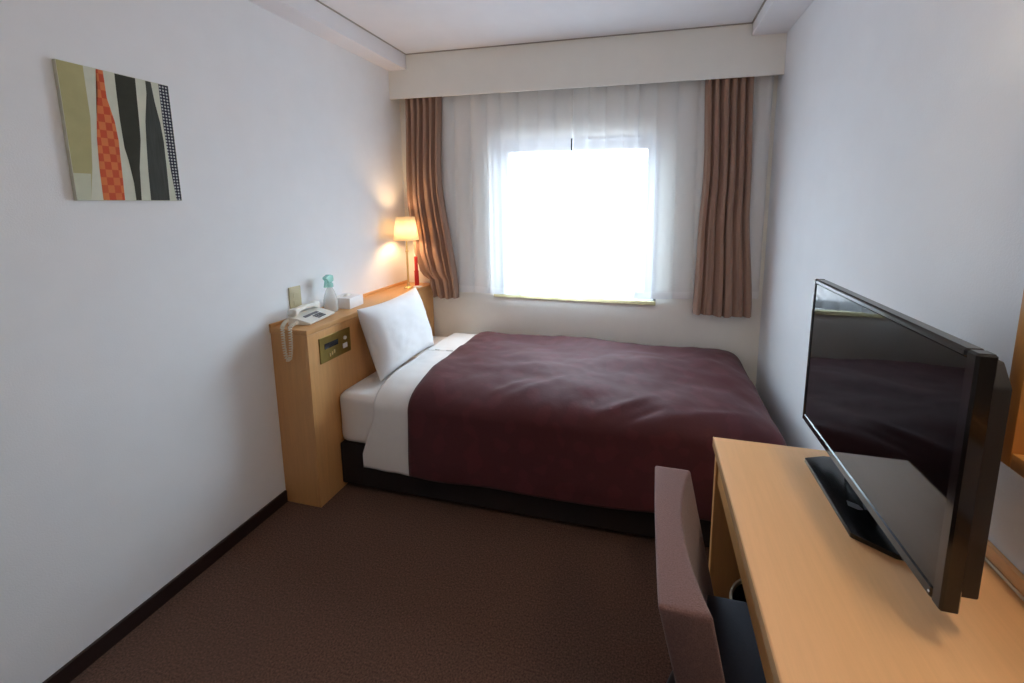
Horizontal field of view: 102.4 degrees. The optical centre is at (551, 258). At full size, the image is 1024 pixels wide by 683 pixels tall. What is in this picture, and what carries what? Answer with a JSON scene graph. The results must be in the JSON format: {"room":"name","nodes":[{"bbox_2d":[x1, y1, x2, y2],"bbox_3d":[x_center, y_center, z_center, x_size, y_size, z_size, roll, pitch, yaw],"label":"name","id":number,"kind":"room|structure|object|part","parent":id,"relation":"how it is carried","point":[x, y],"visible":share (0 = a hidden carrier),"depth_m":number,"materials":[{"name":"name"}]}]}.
{"room":"hotel room","nodes":[
{"label":"hotel room","id":0,"kind":"room"},
{"bbox_2d":[0,0,406,682],"bbox_3d":[-1.515,0.103,1.078,0.140,2.339,4.360,2,8,13],"label":"wall","id":1,"kind":"structure","parent":0,"point":[140,427],"depth_m":1.43,"materials":[{"name":"paint"}]},
{"bbox_2d":[52,59,181,200],"bbox_3d":[-1.365,-0.385,1.314,0.014,0.394,0.282,2,8,13],"label":"picture","id":2,"kind":"object","parent":1,"relation":"attached to","point":[118,132],"visible":1,"depth_m":1.29,"materials":[{"name":"fabric"}]},
{"bbox_2d":[42,490,287,682],"bbox_3d":[-1.602,1.329,0.538,0.011,0.059,2.951,2,8,13],"label":"baseboard","id":3,"kind":"structure","parent":1,"relation":"attached to","point":[99,647],"depth_m":1.44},
{"bbox_2d":[288,285,301,308],"bbox_3d":[-1.233,0.189,1.976,0.009,0.113,0.066,2,8,13],"label":"wall outlet","id":4,"kind":"object","parent":1,"relation":"attached to","point":[294,293],"visible":0.81,"depth_m":1.97,"materials":[{"name":"beige plastic"}]},
{"bbox_2d":[248,0,405,70],"bbox_3d":[-1.430,-0.978,0.696,0.130,0.092,3.951,2,8,13],"label":"trim","id":5,"kind":"structure","parent":1,"relation":"attached to","point":[312,16],"depth_m":2.05,"materials":[{"name":"paint"}]},
{"bbox_2d":[316,0,405,54],"bbox_3d":[-1.363,-1.019,0.674,0.008,0.004,3.951,2,8,13],"label":"trim","id":6,"kind":"structure","parent":1,"relation":"attached to","point":[316,0],"depth_m":2.15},
{"bbox_2d":[70,483,709,682],"bbox_3d":[-0.339,1.359,0.901,2.589,0.100,4.500,2,8,13],"label":"floor","id":7,"kind":"structure","parent":0,"point":[370,584],"depth_m":1.47,"materials":[{"name":"carpet"}]},
{"bbox_2d":[269,280,434,507],"bbox_3d":[-1.044,0.657,2.410,0.210,0.875,1.097,2,8,13],"label":"headboard","id":8,"kind":"object","parent":7,"relation":"on","point":[331,355],"visible":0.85,"depth_m":1.93,"materials":[{"name":"brown wood"}]},
{"bbox_3d":[-1.180,0.749,1.900,0.182,0.833,0.020,2,8,13],"label":"panel","id":9,"kind":"part","parent":8,"relation":"part of","materials":[{"name":"brown wood"}]},
{"bbox_2d":[280,301,334,361],"bbox_3d":[-1.157,0.333,1.941,0.116,0.218,0.282,0,8,3],"label":"telephone","id":10,"kind":"object","parent":8,"relation":"on","point":[315,314],"visible":1,"depth_m":1.90,"materials":[{"name":"white plastic"}]},
{"bbox_3d":[-1.179,0.365,1.854,0.063,0.178,0.112,-1,8,-10],"label":"coil cord","id":11,"kind":"part","parent":10,"relation":"part of","materials":[{"name":"beige plastic"}]},
{"bbox_2d":[322,275,333,308],"bbox_3d":[-1.141,0.176,2.108,0.065,0.194,0.067,7,10,40],"label":"spray bottle","id":12,"kind":"object","parent":8,"relation":"on","point":[328,279],"visible":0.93,"depth_m":2.09,"materials":[{"name":"teal plastic"}]},
{"bbox_3d":[-1.039,0.414,1.977,0.004,0.121,0.198,2,8,13],"label":"control panel","id":13,"kind":"part","parent":8,"relation":"part of","materials":[{"name":"brown metal"}]},
{"bbox_2d":[332,293,362,308],"bbox_3d":[-1.105,0.222,2.223,0.112,0.070,0.116,1,8,9],"label":"tissue box","id":14,"kind":"object","parent":8,"relation":"on","point":[346,300],"visible":0.98,"depth_m":2.18,"materials":[{"name":"white cardboard"}]},
{"bbox_2d":[393,217,418,288],"bbox_3d":[-0.942,-0.041,2.677,0.157,0.466,0.157,2,8,13],"label":"table lamp","id":15,"kind":"object","parent":8,"relation":"on","point":[405,229],"visible":1,"depth_m":2.60,"materials":[{"name":"yellow fabric"}]},
{"bbox_3d":[-0.942,-0.197,2.655,0.157,0.149,0.157,2,8,13],"label":"lamp shade","id":16,"kind":"part","parent":15,"relation":"part of","materials":[{"name":"fabric"}]},
{"bbox_3d":[-0.942,0.014,2.684,0.018,0.314,0.018,2,8,13],"label":"stem","id":17,"kind":"part","parent":15,"relation":"part of","materials":[{"name":"gold metal"}]},
{"bbox_2d":[414,256,418,285],"bbox_3d":[-0.903,0.083,2.747,0.030,0.201,0.030,2,8,13],"label":"flashlight","id":18,"kind":"object","parent":8,"relation":"on","point":[416,272],"visible":0.87,"depth_m":2.74,"materials":[{"name":"red plastic"}]},
{"bbox_2d":[340,336,710,546],"bbox_3d":[0.001,0.866,2.252,1.930,0.505,0.928,2,8,13],"label":"bed","id":19,"kind":"object","parent":7,"relation":"on","point":[357,401],"visible":0.1,"depth_m":1.92,"materials":[{"name":"fabric"}]},
{"bbox_3d":[-0.002,0.745,2.231,1.924,0.260,0.918,2,8,13],"label":"mattress","id":20,"kind":"part","parent":19,"relation":"part of","materials":[{"name":"white fabric"}]},
{"bbox_2d":[357,287,433,380],"bbox_3d":[-0.845,0.394,2.289,0.208,0.376,0.509,2,8,13],"label":"pillow","id":21,"kind":"object","parent":19,"relation":"on","point":[396,330],"visible":0.99,"depth_m":2.15,"materials":[{"name":"fabric"}]},
{"bbox_2d":[363,333,476,475],"bbox_3d":[-0.654,0.739,2.382,0.294,0.430,0.963,2,8,13],"label":"sheet","id":22,"kind":"object","parent":19,"relation":"on","point":[386,446],"visible":0.62,"depth_m":1.95,"materials":[{"name":"white fabric"}]},
{"bbox_2d":[408,331,786,520],"bbox_3d":[0.234,0.750,2.166,1.612,0.451,1.000,2,8,13],"label":"bedspread","id":23,"kind":"object","parent":19,"relation":"on","point":[578,420],"visible":0.91,"depth_m":1.80,"materials":[{"name":"fabric"}]},
{"bbox_2d":[655,466,765,682],"bbox_3d":[0.491,0.935,0.893,0.540,0.742,0.433,2,8,13],"label":"desk chair","id":24,"kind":"object","parent":7,"relation":"on","point":[710,638],"visible":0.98,"depth_m":0.85,"materials":[{"name":"brown fabric"}]},
{"bbox_3d":[0.362,1.102,1.125,0.028,0.349,0.125,-6,10,-35],"label":"leg","id":25,"kind":"part","parent":24,"relation":"part of","materials":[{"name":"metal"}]},
{"bbox_3d":[0.308,0.764,0.891,0.176,0.402,0.390,2,8,13],"label":"backrest","id":26,"kind":"part","parent":24,"relation":"part of","materials":[{"name":"brown fabric"}]},
{"bbox_3d":[0.544,0.905,0.833,0.411,0.074,0.340,2,8,13],"label":"seat","id":27,"kind":"part","parent":24,"relation":"part of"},
{"bbox_2d":[729,578,746,601],"bbox_3d":[0.577,1.103,1.122,0.185,0.346,0.185,2,8,13],"label":"waste bin","id":28,"kind":"object","parent":7,"relation":"on","point":[736,592],"visible":0.1,"depth_m":1.17,"materials":[{"name":"black plastic"}]},
{"bbox_2d":[708,437,1023,682],"bbox_3d":[0.510,0.986,0.416,0.458,0.772,1.611,2,8,13],"label":"desk","id":29,"kind":"object","parent":7,"relation":"on","point":[825,605],"visible":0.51,"depth_m":0.72,"materials":[{"name":"brown wood"}]},
{"bbox_3d":[0.688,0.909,1.183,0.437,0.714,0.025,2,8,13],"label":"panel","id":30,"kind":"part","parent":29,"relation":"part of","materials":[{"name":"brown wood"}]},
{"bbox_3d":[0.399,0.651,0.802,0.018,0.094,0.770,2,8,13],"label":"drawer","id":31,"kind":"part","parent":29,"relation":"part of","materials":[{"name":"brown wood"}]},
{"bbox_2d":[802,279,1011,613],"bbox_3d":[0.707,0.327,0.857,0.169,0.470,0.575,2,8,13],"label":"television","id":32,"kind":"object","parent":29,"relation":"on","point":[910,415],"visible":1,"depth_m":0.71,"materials":[{"name":"black plastic"}]},
{"bbox_2d":[985,557,1023,601],"bbox_3d":[0.761,0.611,0.501,0.008,0.006,1.150,2,8,13],"label":"power cord","id":33,"kind":"object","parent":29,"relation":"on","point":[993,567],"visible":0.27,"depth_m":0.74,"materials":[{"name":"white plastic"}]},
{"bbox_2d":[319,0,763,53],"bbox_3d":[-0.339,-1.057,0.566,2.589,0.100,4.500,2,8,13],"label":"ceiling","id":34,"kind":"structure","parent":0,"point":[410,26],"depth_m":2.08,"materials":[{"name":"paint"}]},
{"bbox_2d":[399,75,777,386],"bbox_3d":[0.125,-0.121,2.696,2.309,2.339,0.170,2,8,13],"label":"wall","id":35,"kind":"structure","parent":0,"point":[671,322],"depth_m":2.62,"materials":[{"name":"paint"}]},
{"bbox_2d":[494,294,655,305],"bbox_3d":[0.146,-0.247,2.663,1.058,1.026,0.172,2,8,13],"label":"window sill","id":36,"kind":"structure","parent":35,"relation":"in","point":[617,301],"depth_m":2.61,"materials":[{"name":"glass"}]},
{"bbox_2d":[406,22,751,54],"bbox_3d":[0.062,-1.252,2.349,1.997,0.004,0.008,2,8,13],"label":"trim","id":37,"kind":"structure","parent":35,"relation":"attached to","point":[749,22],"depth_m":2.32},
{"bbox_2d":[388,24,786,99],"bbox_3d":[0.083,-1.124,2.373,2.309,0.264,0.014,2,8,13],"label":"trim","id":38,"kind":"structure","parent":35,"relation":"attached to","point":[723,52],"depth_m":2.33,"materials":[{"name":"paint"}]},
{"bbox_2d":[751,0,765,23],"bbox_3d":[0.589,-0.957,0.221,0.008,0.004,3.951,2,8,13],"label":"trim","id":39,"kind":"structure","parent":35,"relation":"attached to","point":[763,3],"depth_m":1.99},
{"bbox_3d":[0.105,-1.120,2.446,2.259,0.014,0.018,2,8,13],"label":"rail","id":40,"kind":"object","parent":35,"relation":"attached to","visible":0},
{"bbox_2d":[441,88,572,298],"bbox_3d":[-0.351,-0.444,2.648,0.983,1.379,0.028,2,8,13],"label":"sheer curtain","id":41,"kind":"object","parent":40,"relation":"hanging from","point":[506,158],"visible":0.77,"depth_m":2.62,"materials":[{"name":"white fabric"}]},
{"bbox_2d":[571,76,773,298],"bbox_3d":[0.661,-0.411,2.413,1.108,1.379,0.038,2,8,13],"label":"sheer curtain","id":42,"kind":"object","parent":40,"relation":"hanging from","point":[638,149],"visible":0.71,"depth_m":2.43,"materials":[{"name":"white fabric"}]},
{"bbox_3d":[0.095,-1.114,2.406,2.259,0.014,0.018,2,8,13],"label":"rail","id":43,"kind":"object","parent":35,"relation":"attached to","visible":0},
{"bbox_2d":[405,97,458,298],"bbox_3d":[-0.800,-0.435,2.711,0.346,1.414,0.053,2,8,13],"label":"curtain","id":44,"kind":"object","parent":43,"relation":"hanging from","point":[434,251],"visible":0.91,"depth_m":2.71,"materials":[{"name":"brown fabric"}]},
{"bbox_2d":[692,77,754,317],"bbox_3d":[0.995,-0.370,2.296,0.326,1.428,0.052,2,8,13],"label":"curtain","id":45,"kind":"object","parent":43,"relation":"hanging from","point":[723,280],"visible":0.95,"depth_m":2.30,"materials":[{"name":"brown fabric"}]},
{"bbox_2d":[756,0,1023,574],"bbox_3d":[0.869,0.180,0.524,0.140,2.339,4.360,2,8,13],"label":"wall","id":46,"kind":"structure","parent":0,"point":[897,182],"depth_m":1.11,"materials":[{"name":"paint"}]},
{"bbox_2d":[752,0,813,35],"bbox_3d":[0.674,-0.924,0.205,0.166,0.064,3.951,2,8,13],"label":"trim","id":47,"kind":"structure","parent":46,"relation":"attached to","point":[775,16],"depth_m":1.92,"materials":[{"name":"paint"}]},
{"bbox_2d":[985,540,1023,596],"bbox_3d":[0.727,0.639,0.316,0.012,0.057,1.611,2,8,13],"label":"backsplash","id":48,"kind":"structure","parent":46,"relation":"attached to","point":[1012,574],"depth_m":0.75,"materials":[{"name":"brown wood"}]},
{"bbox_2d":[1001,291,1023,477],"bbox_3d":[0.719,0.039,0.270,0.046,0.752,0.838,2,8,13],"label":"wall mirror","id":49,"kind":"object","parent":46,"relation":"attached to","point":[1012,456],"visible":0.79,"depth_m":0.69,"materials":[{"name":"brown wood"}]}
]}

